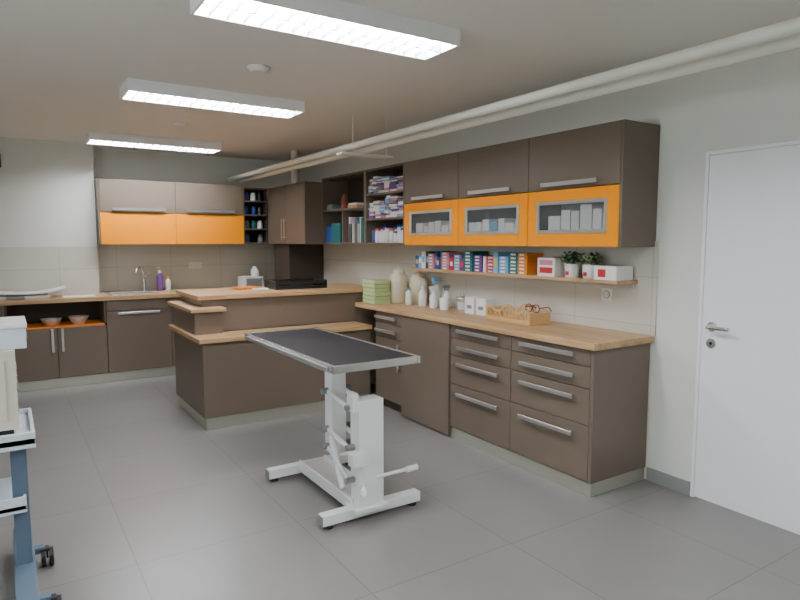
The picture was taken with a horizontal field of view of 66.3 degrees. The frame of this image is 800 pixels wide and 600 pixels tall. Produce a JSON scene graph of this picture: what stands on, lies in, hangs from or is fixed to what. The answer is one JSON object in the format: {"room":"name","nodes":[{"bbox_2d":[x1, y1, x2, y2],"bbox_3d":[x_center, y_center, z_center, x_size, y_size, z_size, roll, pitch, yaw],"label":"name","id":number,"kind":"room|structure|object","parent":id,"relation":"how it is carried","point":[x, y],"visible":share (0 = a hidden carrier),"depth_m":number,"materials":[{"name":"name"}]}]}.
{"room":"veterinary exam room","nodes":[
{"label":"veterinary exam room","id":0,"kind":"room"},
{"bbox_2d":[0,137,290,295],"bbox_3d":[-3.515,-0.437,6.887,5.390,2.550,0.400,-4,7,-33],"label":"wall","id":1,"kind":"structure","parent":0,"point":[47,191],"depth_m":6.57,"materials":[{"name":"paint"}]},
{"bbox_2d":[0,247,99,295],"bbox_3d":[-4.496,-0.259,6.019,2.766,0.519,0.012,-4,7,-33],"label":"backsplash","id":2,"kind":"structure","parent":1,"relation":"attached to","point":[21,268],"depth_m":6.51,"materials":[{"name":"tile"}]},
{"bbox_2d":[94,178,243,243],"bbox_3d":[-2.674,-1.009,7.169,1.607,0.705,0.423,-4,7,-33],"label":"upper cabinet","id":3,"kind":"object","parent":1,"relation":"attached to","point":[127,211],"visible":0.97,"depth_m":6.97,"materials":[{"name":"beige laminate"}]},
{"bbox_2d":[97,241,274,291],"bbox_3d":[-2.439,-0.445,7.638,2.430,0.579,0.012,-4,7,-33],"label":"backsplash","id":4,"kind":"structure","parent":1,"relation":"attached to","point":[222,264],"depth_m":7.48,"materials":[{"name":"tile"}]},
{"bbox_2d":[189,262,195,268],"bbox_3d":[-2.562,-0.425,7.544,0.080,0.080,0.015,-4,7,-33],"label":"wall outlet","id":5,"kind":"object","parent":4,"relation":"attached to","point":[191,264],"visible":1,"depth_m":7.54,"materials":[{"name":"white plastic"}]},
{"bbox_2d":[195,262,201,268],"bbox_3d":[-2.495,-0.429,7.587,0.080,0.080,0.015,-4,7,-33],"label":"wall outlet","id":6,"kind":"object","parent":4,"relation":"attached to","point":[198,265],"visible":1,"depth_m":7.58,"materials":[{"name":"white plastic"}]},
{"bbox_2d":[243,187,268,243],"bbox_3d":[-1.879,-1.051,7.708,0.310,0.685,0.375,-4,7,-33],"label":"open corner shelf","id":7,"kind":"object","parent":1,"relation":"attached to","point":[253,233],"visible":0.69,"depth_m":7.71,"materials":[{"name":"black laminate"}]},
{"bbox_2d":[244,192,262,242],"bbox_3d":[-1.831,-1.025,7.637,0.236,0.615,0.066,-4,7,-33],"label":"jars","id":8,"kind":"object","parent":7,"relation":"in","point":[252,196],"visible":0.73,"depth_m":7.61,"materials":[{"name":"grey plastic"}]},
{"bbox_2d":[0,375,799,599],"bbox_3d":[-1.011,1.266,3.024,5.540,0.100,9.850,-4,7,-33],"label":"floor","id":9,"kind":"structure","parent":0,"point":[133,498],"depth_m":3.24,"materials":[{"name":"tile"}]},
{"bbox_2d":[0,408,61,599],"bbox_3d":[-1.861,0.913,2.515,0.752,0.700,0.762,-4,7,-33],"label":"trolley","id":10,"kind":"object","parent":9,"relation":"on","point":[14,490],"visible":0.98,"depth_m":2.61,"materials":[{"name":"plastic"}]},
{"bbox_2d":[0,349,18,435],"bbox_3d":[-1.888,0.394,2.603,0.444,0.364,0.302,-4,7,-33],"label":"storage box","id":11,"kind":"object","parent":10,"relation":"on","point":[9,401],"visible":0.98,"depth_m":2.59,"materials":[{"name":"beige plastic"}]},
{"bbox_2d":[0,316,26,349],"bbox_3d":[-1.867,0.152,2.642,0.436,0.109,0.310,-4,7,-33],"label":"instrument case","id":12,"kind":"object","parent":11,"relation":"on","point":[13,334],"visible":1,"depth_m":2.61,"materials":[{"name":"plastic"}]},
{"bbox_2d":[0,297,180,391],"bbox_3d":[-3.341,0.421,6.690,3.980,0.880,0.716,-4,7,-33],"label":"base cabinet","id":13,"kind":"object","parent":9,"relation":"on","point":[119,340],"visible":0.68,"depth_m":6.47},
{"bbox_2d":[40,317,61,325],"bbox_3d":[-3.575,0.224,6.277,0.200,0.070,0.200,-4,7,-33],"label":"steel bowl","id":14,"kind":"object","parent":13,"relation":"in","point":[52,321],"visible":1,"depth_m":6.23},
{"bbox_2d":[68,315,88,323],"bbox_3d":[-3.366,0.206,6.412,0.200,0.080,0.200,-4,7,-33],"label":"steel bowl","id":15,"kind":"object","parent":13,"relation":"in","point":[75,319],"visible":1,"depth_m":6.36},
{"bbox_2d":[0,286,237,305],"bbox_3d":[-3.336,-0.038,6.656,4.000,0.040,0.715,-4,7,-33],"label":"countertop","id":16,"kind":"structure","parent":13,"relation":"on","point":[102,296],"depth_m":6.43,"materials":[{"name":"brown wood"}]},
{"bbox_2d":[0,285,66,300],"bbox_3d":[-3.798,-0.070,6.206,0.720,0.110,0.330,-4,7,-33],"label":"scale","id":17,"kind":"object","parent":16,"relation":"on","point":[40,294],"visible":1,"depth_m":6.15,"materials":[{"name":"white plastic"}]},
{"bbox_2d":[62,294,94,297],"bbox_3d":[-3.379,-0.041,6.445,0.300,0.006,0.210,-4,7,-33],"label":"paper sheets","id":18,"kind":"object","parent":16,"relation":"on","point":[92,295],"visible":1,"depth_m":6.40,"materials":[{"name":"white paper"}]},
{"bbox_2d":[106,291,158,295],"bbox_3d":[-2.981,-0.059,6.815,0.490,0.046,0.380,-4,7,-33],"label":"sink","id":19,"kind":"object","parent":16,"relation":"in","point":[131,292],"depth_m":6.90,"materials":[{"name":"silver metal"}]},
{"bbox_2d":[135,266,149,290],"bbox_3d":[-2.982,-0.243,7.031,0.088,0.297,0.238,2,6,16],"label":"faucet","id":20,"kind":"object","parent":16,"relation":"on","point":[137,268],"visible":0.94,"depth_m":7.10,"materials":[{"name":"silver metal"}]},
{"bbox_2d":[156,267,163,290],"bbox_3d":[-2.818,-0.247,7.178,0.081,0.276,0.076,-4,7,-33],"label":"soap dispenser","id":21,"kind":"object","parent":16,"relation":"on","point":[160,285],"visible":1,"depth_m":7.15,"materials":[{"name":"purple plastic"}]},
{"bbox_2d":[165,277,170,289],"bbox_3d":[-2.741,-0.194,7.234,0.060,0.160,0.060,-4,7,-33],"label":"lotion bottle","id":22,"kind":"object","parent":16,"relation":"on","point":[167,282],"visible":1,"depth_m":7.21,"materials":[{"name":"white plastic"}]},
{"bbox_2d":[238,266,263,286],"bbox_3d":[-1.881,-0.290,7.702,0.240,0.259,0.275,-4,7,-33],"label":"steriliser","id":23,"kind":"object","parent":16,"relation":"on","point":[254,279],"visible":0.73,"depth_m":7.63,"materials":[{"name":"white plastic"}]},
{"bbox_2d":[167,283,376,429],"bbox_3d":[-1.064,0.430,5.703,1.865,1.050,1.100,-4,7,-33],"label":"reception desk","id":24,"kind":"object","parent":9,"relation":"on","point":[224,379],"visible":0.8,"depth_m":5.20,"materials":[{"name":"beige laminate"}]},
{"bbox_2d":[233,286,267,289],"bbox_3d":[-1.379,-0.111,5.727,0.272,0.022,0.251,5,7,40],"label":"open booklet","id":25,"kind":"object","parent":24,"relation":"on","point":[240,287],"visible":1,"depth_m":5.69,"materials":[{"name":"orange paper"}]},
{"bbox_2d":[264,278,326,289],"bbox_3d":[-1.006,-0.157,5.912,0.520,0.080,0.300,-4,7,-33],"label":"tray","id":26,"kind":"object","parent":24,"relation":"on","point":[300,283],"visible":1,"depth_m":5.83,"materials":[{"name":"black plastic"}]},
{"bbox_2d":[245,327,420,529],"bbox_3d":[-0.426,0.703,3.732,0.623,0.886,1.384,-4,7,-33],"label":"examination table","id":27,"kind":"object","parent":9,"relation":"on","point":[360,490],"visible":1,"depth_m":3.37,"materials":[{"name":"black metal"}]},
{"bbox_2d":[374,311,649,496],"bbox_3d":[0.639,0.612,4.708,0.553,0.880,2.483,-4,7,-33],"label":"base cabinet","id":28,"kind":"object","parent":9,"relation":"on","point":[573,418],"visible":0.94,"depth_m":3.96,"materials":[{"name":"beige laminate"}]},
{"bbox_2d":[355,302,653,350],"bbox_3d":[0.566,0.142,4.782,0.547,0.040,2.815,-4,7,-33],"label":"countertop","id":29,"kind":"structure","parent":28,"relation":"on","point":[577,336],"depth_m":4.08,"materials":[{"name":"brown wood"}]},
{"bbox_2d":[362,279,390,303],"bbox_3d":[-0.221,-0.082,5.755,0.179,0.219,0.228,-4,7,-33],"label":"towel stack","id":30,"kind":"object","parent":29,"relation":"on","point":[375,291],"visible":1,"depth_m":5.68,"materials":[{"name":"green fabric"}]},
{"bbox_2d":[389,266,408,302],"bbox_3d":[-0.012,-0.146,5.793,0.190,0.340,0.190,-4,7,-33],"label":"ceramic canister","id":31,"kind":"object","parent":29,"relation":"on","point":[399,284],"visible":0.91,"depth_m":5.72,"materials":[{"name":"beige ceramic"}]},
{"bbox_2d":[405,287,411,304],"bbox_3d":[0.079,-0.033,5.552,0.060,0.160,0.060,-4,7,-33],"label":"lotion bottle","id":32,"kind":"object","parent":29,"relation":"on","point":[408,295],"visible":1,"depth_m":5.53,"materials":[{"name":"grey plastic"}]},
{"bbox_2d":[409,271,427,303],"bbox_3d":[0.172,-0.120,5.676,0.170,0.310,0.170,-4,7,-33],"label":"ceramic canister","id":33,"kind":"object","parent":29,"relation":"on","point":[418,276],"visible":0.7,"depth_m":5.61,"materials":[{"name":"beige ceramic"}]},
{"bbox_2d":[418,281,426,305],"bbox_3d":[0.199,-0.056,5.484,0.081,0.220,0.071,-4,7,-33],"label":"spray bottle","id":34,"kind":"object","parent":29,"relation":"on","point":[422,294],"visible":1,"depth_m":5.46,"materials":[{"name":"white plastic"}]},
{"bbox_2d":[429,286,437,307],"bbox_3d":[0.289,-0.026,5.330,0.081,0.190,0.071,-4,7,-33],"label":"spray bottle","id":35,"kind":"object","parent":29,"relation":"on","point":[433,299],"visible":1,"depth_m":5.31,"materials":[{"name":"white plastic"}]},
{"bbox_2d":[432,277,440,306],"bbox_3d":[0.321,-0.072,5.442,0.081,0.260,0.071,-4,7,-33],"label":"spray bottle","id":36,"kind":"object","parent":29,"relation":"on","point":[435,280],"visible":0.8,"depth_m":5.42,"materials":[{"name":"white plastic"}]},
{"bbox_2d":[440,297,448,309],"bbox_3d":[0.376,0.032,5.189,0.084,0.100,0.083,-4,7,-33],"label":"jar","id":37,"kind":"object","parent":29,"relation":"on","point":[444,302],"visible":1,"depth_m":5.16,"materials":[{"name":"white plastic"}]},
{"bbox_2d":[442,285,450,307],"bbox_3d":[0.405,-0.032,5.333,0.081,0.200,0.071,-4,7,-33],"label":"spray bottle","id":38,"kind":"object","parent":29,"relation":"on","point":[445,287],"visible":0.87,"depth_m":5.31,"materials":[{"name":"white plastic"}]},
{"bbox_2d":[456,294,466,309],"bbox_3d":[0.528,0.018,5.155,0.112,0.135,0.112,-4,7,-33],"label":"jar","id":39,"kind":"object","parent":29,"relation":"on","point":[461,305],"visible":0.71,"depth_m":5.12,"materials":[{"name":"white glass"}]},
{"bbox_2d":[465,296,482,313],"bbox_3d":[0.597,0.041,4.939,0.101,0.130,0.110,-4,7,-33],"label":"carton","id":40,"kind":"object","parent":29,"relation":"on","point":[470,302],"visible":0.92,"depth_m":4.90,"materials":[{"name":"white cardboard"}]},
{"bbox_2d":[476,298,494,315],"bbox_3d":[0.673,0.053,4.822,0.101,0.130,0.110,-4,7,-33],"label":"carton","id":41,"kind":"object","parent":29,"relation":"on","point":[481,303],"visible":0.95,"depth_m":4.79,"materials":[{"name":"white cardboard"}]},
{"bbox_2d":[486,304,550,325],"bbox_3d":[0.852,0.091,4.463,0.189,0.122,0.500,-3,6,-29],"label":"basket","id":42,"kind":"object","parent":29,"relation":"on","point":[500,313],"visible":0.97,"depth_m":4.38,"materials":[{"name":"beige wicker"}]},
{"bbox_2d":[525,303,551,312],"bbox_3d":[0.976,0.056,4.325,0.117,0.064,0.158,-4,7,-33],"label":"glasses","id":43,"kind":"object","parent":42,"relation":"on","point":[530,305],"visible":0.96,"depth_m":4.29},
{"bbox_2d":[0,0,799,160],"bbox_3d":[-1.011,-1.372,2.770,5.540,0.100,9.850,-4,7,-33],"label":"ceiling","id":44,"kind":"structure","parent":0,"point":[64,64],"depth_m":3.58,"materials":[{"name":"paint"}]},
{"bbox_2d":[85,131,221,153],"bbox_3d":[-2.532,-1.625,6.346,1.280,0.079,0.300,-4,7,-33],"label":"ceiling lamp","id":45,"kind":"object","parent":44,"relation":"attached to","point":[97,138],"visible":1,"depth_m":6.25,"materials":[{"name":"white plastic"}]},
{"bbox_2d":[172,122,187,126],"bbox_3d":[-1.967,-1.566,5.475,0.136,0.029,0.136,-4,7,-33],"label":"smoke detector","id":46,"kind":"object","parent":44,"relation":"attached to","point":[177,124],"visible":1,"depth_m":5.43,"materials":[{"name":"paint"}]},
{"bbox_2d":[120,78,304,118],"bbox_3d":[-1.322,-1.439,4.411,1.240,0.079,0.300,-4,7,-33],"label":"ceiling lamp","id":47,"kind":"object","parent":44,"relation":"attached to","point":[131,89],"visible":1,"depth_m":4.32,"materials":[{"name":"white plastic"}]},
{"bbox_2d":[247,64,269,73],"bbox_3d":[-0.857,-1.397,3.712,0.136,0.029,0.136,-4,7,-33],"label":"smoke detector","id":48,"kind":"object","parent":44,"relation":"attached to","point":[254,68],"visible":1,"depth_m":3.67,"materials":[{"name":"paint"}]},
{"bbox_2d":[190,0,460,60],"bbox_3d":[-0.300,-1.288,2.840,1.240,0.079,0.300,-4,7,-33],"label":"ceiling lamp","id":49,"kind":"object","parent":44,"relation":"attached to","point":[335,21],"visible":1,"depth_m":2.81,"materials":[{"name":"white plastic"}]},
{"bbox_2d":[336,115,392,158],"bbox_3d":[-0.300,-1.386,5.188,0.490,0.335,0.120,-4,7,-33],"label":"hanger","id":50,"kind":"object","parent":44,"relation":"hanging from","point":[352,154],"visible":0.94,"depth_m":5.16,"materials":[{"name":"white metal"}]},
{"bbox_2d":[226,17,799,181],"bbox_3d":[0.427,-1.132,3.722,0.062,0.062,9.520,-4,7,-33],"label":"pipe","id":51,"kind":"object","parent":50,"relation":"hanging from","point":[791,26],"visible":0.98,"depth_m":2.95,"materials":[{"name":"metal"}]},
{"bbox_2d":[239,34,799,182],"bbox_3d":[0.561,-1.130,3.810,0.048,0.048,9.520,-4,7,-33],"label":"pipe","id":52,"kind":"object","parent":50,"relation":"on","point":[792,42],"visible":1,"depth_m":3.12,"materials":[{"name":"metal"}]},
{"bbox_2d":[299,32,799,481],"bbox_3d":[0.475,-0.308,5.549,0.150,2.550,6.690,-4,7,-33],"label":"wall","id":53,"kind":"structure","parent":0,"point":[679,105],"depth_m":3.62,"materials":[{"name":"paint"}]},
{"bbox_2d":[268,181,323,278],"bbox_3d":[-1.132,-0.741,7.329,0.574,1.229,1.100,-4,7,-33],"label":"upper cabinet","id":54,"kind":"object","parent":53,"relation":"attached to","point":[294,210],"visible":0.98,"depth_m":7.25,"materials":[{"name":"beige laminate"}]},
{"bbox_2d":[291,150,299,183],"bbox_3d":[-1.234,-1.546,7.186,0.110,0.400,0.110,-4,7,-33],"label":"drain pipe","id":55,"kind":"object","parent":54,"relation":"on","point":[294,154],"visible":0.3,"depth_m":7.15,"materials":[{"name":"paint"}]},
{"bbox_2d":[322,170,364,244],"bbox_3d":[-0.473,-0.955,6.498,0.320,0.725,0.960,-4,7,-33],"label":"open shelf unit","id":56,"kind":"object","parent":53,"relation":"attached to","point":[352,185],"visible":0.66,"depth_m":6.79,"materials":[{"name":"beige laminate"}]},
{"bbox_2d":[340,194,347,208],"bbox_3d":[-0.597,-1.053,6.570,0.100,0.160,0.098,-4,7,-33],"label":"figurine","id":57,"kind":"object","parent":56,"relation":"on","point":[344,202],"visible":0.78,"depth_m":6.54,"materials":[{"name":"brown ceramic"}]},
{"bbox_2d":[326,203,363,242],"bbox_3d":[-0.486,-0.819,6.503,0.250,0.417,0.870,-4,7,-33],"label":"books","id":58,"kind":"object","parent":56,"relation":"on","point":[356,224],"visible":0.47,"depth_m":6.39,"materials":[{"name":"multicoloured paper"}]},
{"bbox_2d":[365,162,405,244],"bbox_3d":[-0.020,-0.888,5.801,0.320,0.725,0.700,-4,7,-33],"label":"open shelf unit","id":59,"kind":"object","parent":53,"relation":"attached to","point":[397,170],"visible":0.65,"depth_m":5.99,"materials":[{"name":"beige laminate"}]},
{"bbox_2d":[368,176,402,218],"bbox_3d":[-0.039,-0.976,5.777,0.249,0.398,0.637,-4,7,-33],"label":"packages","id":60,"kind":"object","parent":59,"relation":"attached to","point":[392,206],"visible":0.66,"depth_m":5.71,"materials":[{"name":"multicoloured plastic"}]},
{"bbox_2d":[372,224,402,242],"bbox_3d":[-0.061,-0.629,5.780,0.151,0.178,0.620,-4,7,-33],"label":"bottles","id":61,"kind":"object","parent":59,"relation":"on","point":[387,234],"visible":0.71,"depth_m":5.76,"materials":[{"name":"white plastic"}]},
{"bbox_2d":[323,241,659,335],"bbox_3d":[0.081,-0.288,6.013,0.012,0.579,5.470,-4,7,-33],"label":"backsplash","id":62,"kind":"structure","parent":53,"relation":"attached to","point":[631,309],"depth_m":4.47,"materials":[{"name":"tile"}]},
{"bbox_2d":[407,267,637,286],"bbox_3d":[0.778,-0.189,4.735,0.207,0.048,2.300,-4,7,-33],"label":"wall shelf","id":63,"kind":"object","parent":53,"relation":"attached to","point":[624,283],"visible":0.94,"depth_m":4.32,"materials":[{"name":"brown wood"}]},
{"bbox_2d":[415,251,542,274],"bbox_3d":[0.582,-0.320,5.013,0.169,0.161,1.434,-4,7,-33],"label":"medicine boxes","id":64,"kind":"object","parent":63,"relation":"on","point":[521,263],"visible":0.98,"depth_m":4.82,"materials":[{"name":"multicoloured cardboard"}]},
{"bbox_2d":[537,257,568,276],"bbox_3d":[1.074,-0.234,4.265,0.161,0.132,0.160,-4,7,-33],"label":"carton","id":65,"kind":"object","parent":63,"relation":"on","point":[547,266],"visible":0.9,"depth_m":4.20,"materials":[{"name":"white cardboard"}]},
{"bbox_2d":[561,251,582,277],"bbox_3d":[1.154,-0.239,4.099,0.155,0.174,0.136,3,6,31],"label":"potted plant","id":66,"kind":"object","parent":63,"relation":"on","point":[572,269],"visible":0.96,"depth_m":4.07,"materials":[{"name":"green plant"}]},
{"bbox_2d":[580,252,601,278],"bbox_3d":[1.241,-0.226,3.977,0.143,0.171,0.152,3,6,26],"label":"potted plant","id":67,"kind":"object","parent":63,"relation":"on","point":[587,266],"visible":0.99,"depth_m":3.94,"materials":[{"name":"green plant"}]},
{"bbox_2d":[594,265,632,280],"bbox_3d":[1.343,-0.172,3.853,0.161,0.087,0.170,-4,7,-33],"label":"carton","id":68,"kind":"object","parent":63,"relation":"on","point":[601,272],"visible":1,"depth_m":3.79,"materials":[{"name":"white cardboard"}]},
{"bbox_2d":[404,119,659,246],"bbox_3d":[0.781,-0.767,4.546,0.368,0.725,2.286,-4,7,-33],"label":"upper cabinet","id":69,"kind":"object","parent":53,"relation":"attached to","point":[594,185],"visible":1,"depth_m":4.05,"materials":[{"name":"beige laminate"}]},
{"bbox_2d":[602,288,611,300],"bbox_3d":[1.359,-0.036,4.027,0.015,0.080,0.080,-4,7,-33],"label":"wall outlet","id":70,"kind":"object","parent":53,"relation":"attached to","point":[606,293],"visible":1,"depth_m":4.02,"materials":[{"name":"white plastic"}]},
{"bbox_2d":[690,140,799,534],"bbox_3d":[1.968,0.202,3.129,0.132,1.998,0.936,-4,7,-33],"label":"door","id":71,"kind":"structure","parent":53,"relation":"in","point":[746,441],"depth_m":3.27,"materials":[{"name":"white paint"}]},
{"bbox_3d":[3.068,0.076,1.559,0.150,2.550,2.860,-4,7,-33],"label":"wall","id":72,"kind":"structure","parent":0,"visible":0},
{"bbox_2d":[646,467,690,495],"bbox_3d":[2.663,1.257,2.151,0.012,0.085,4.080,-4,7,-33],"label":"baseboard","id":73,"kind":"structure","parent":72,"relation":"attached to","point":[674,483],"depth_m":3.72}
]}

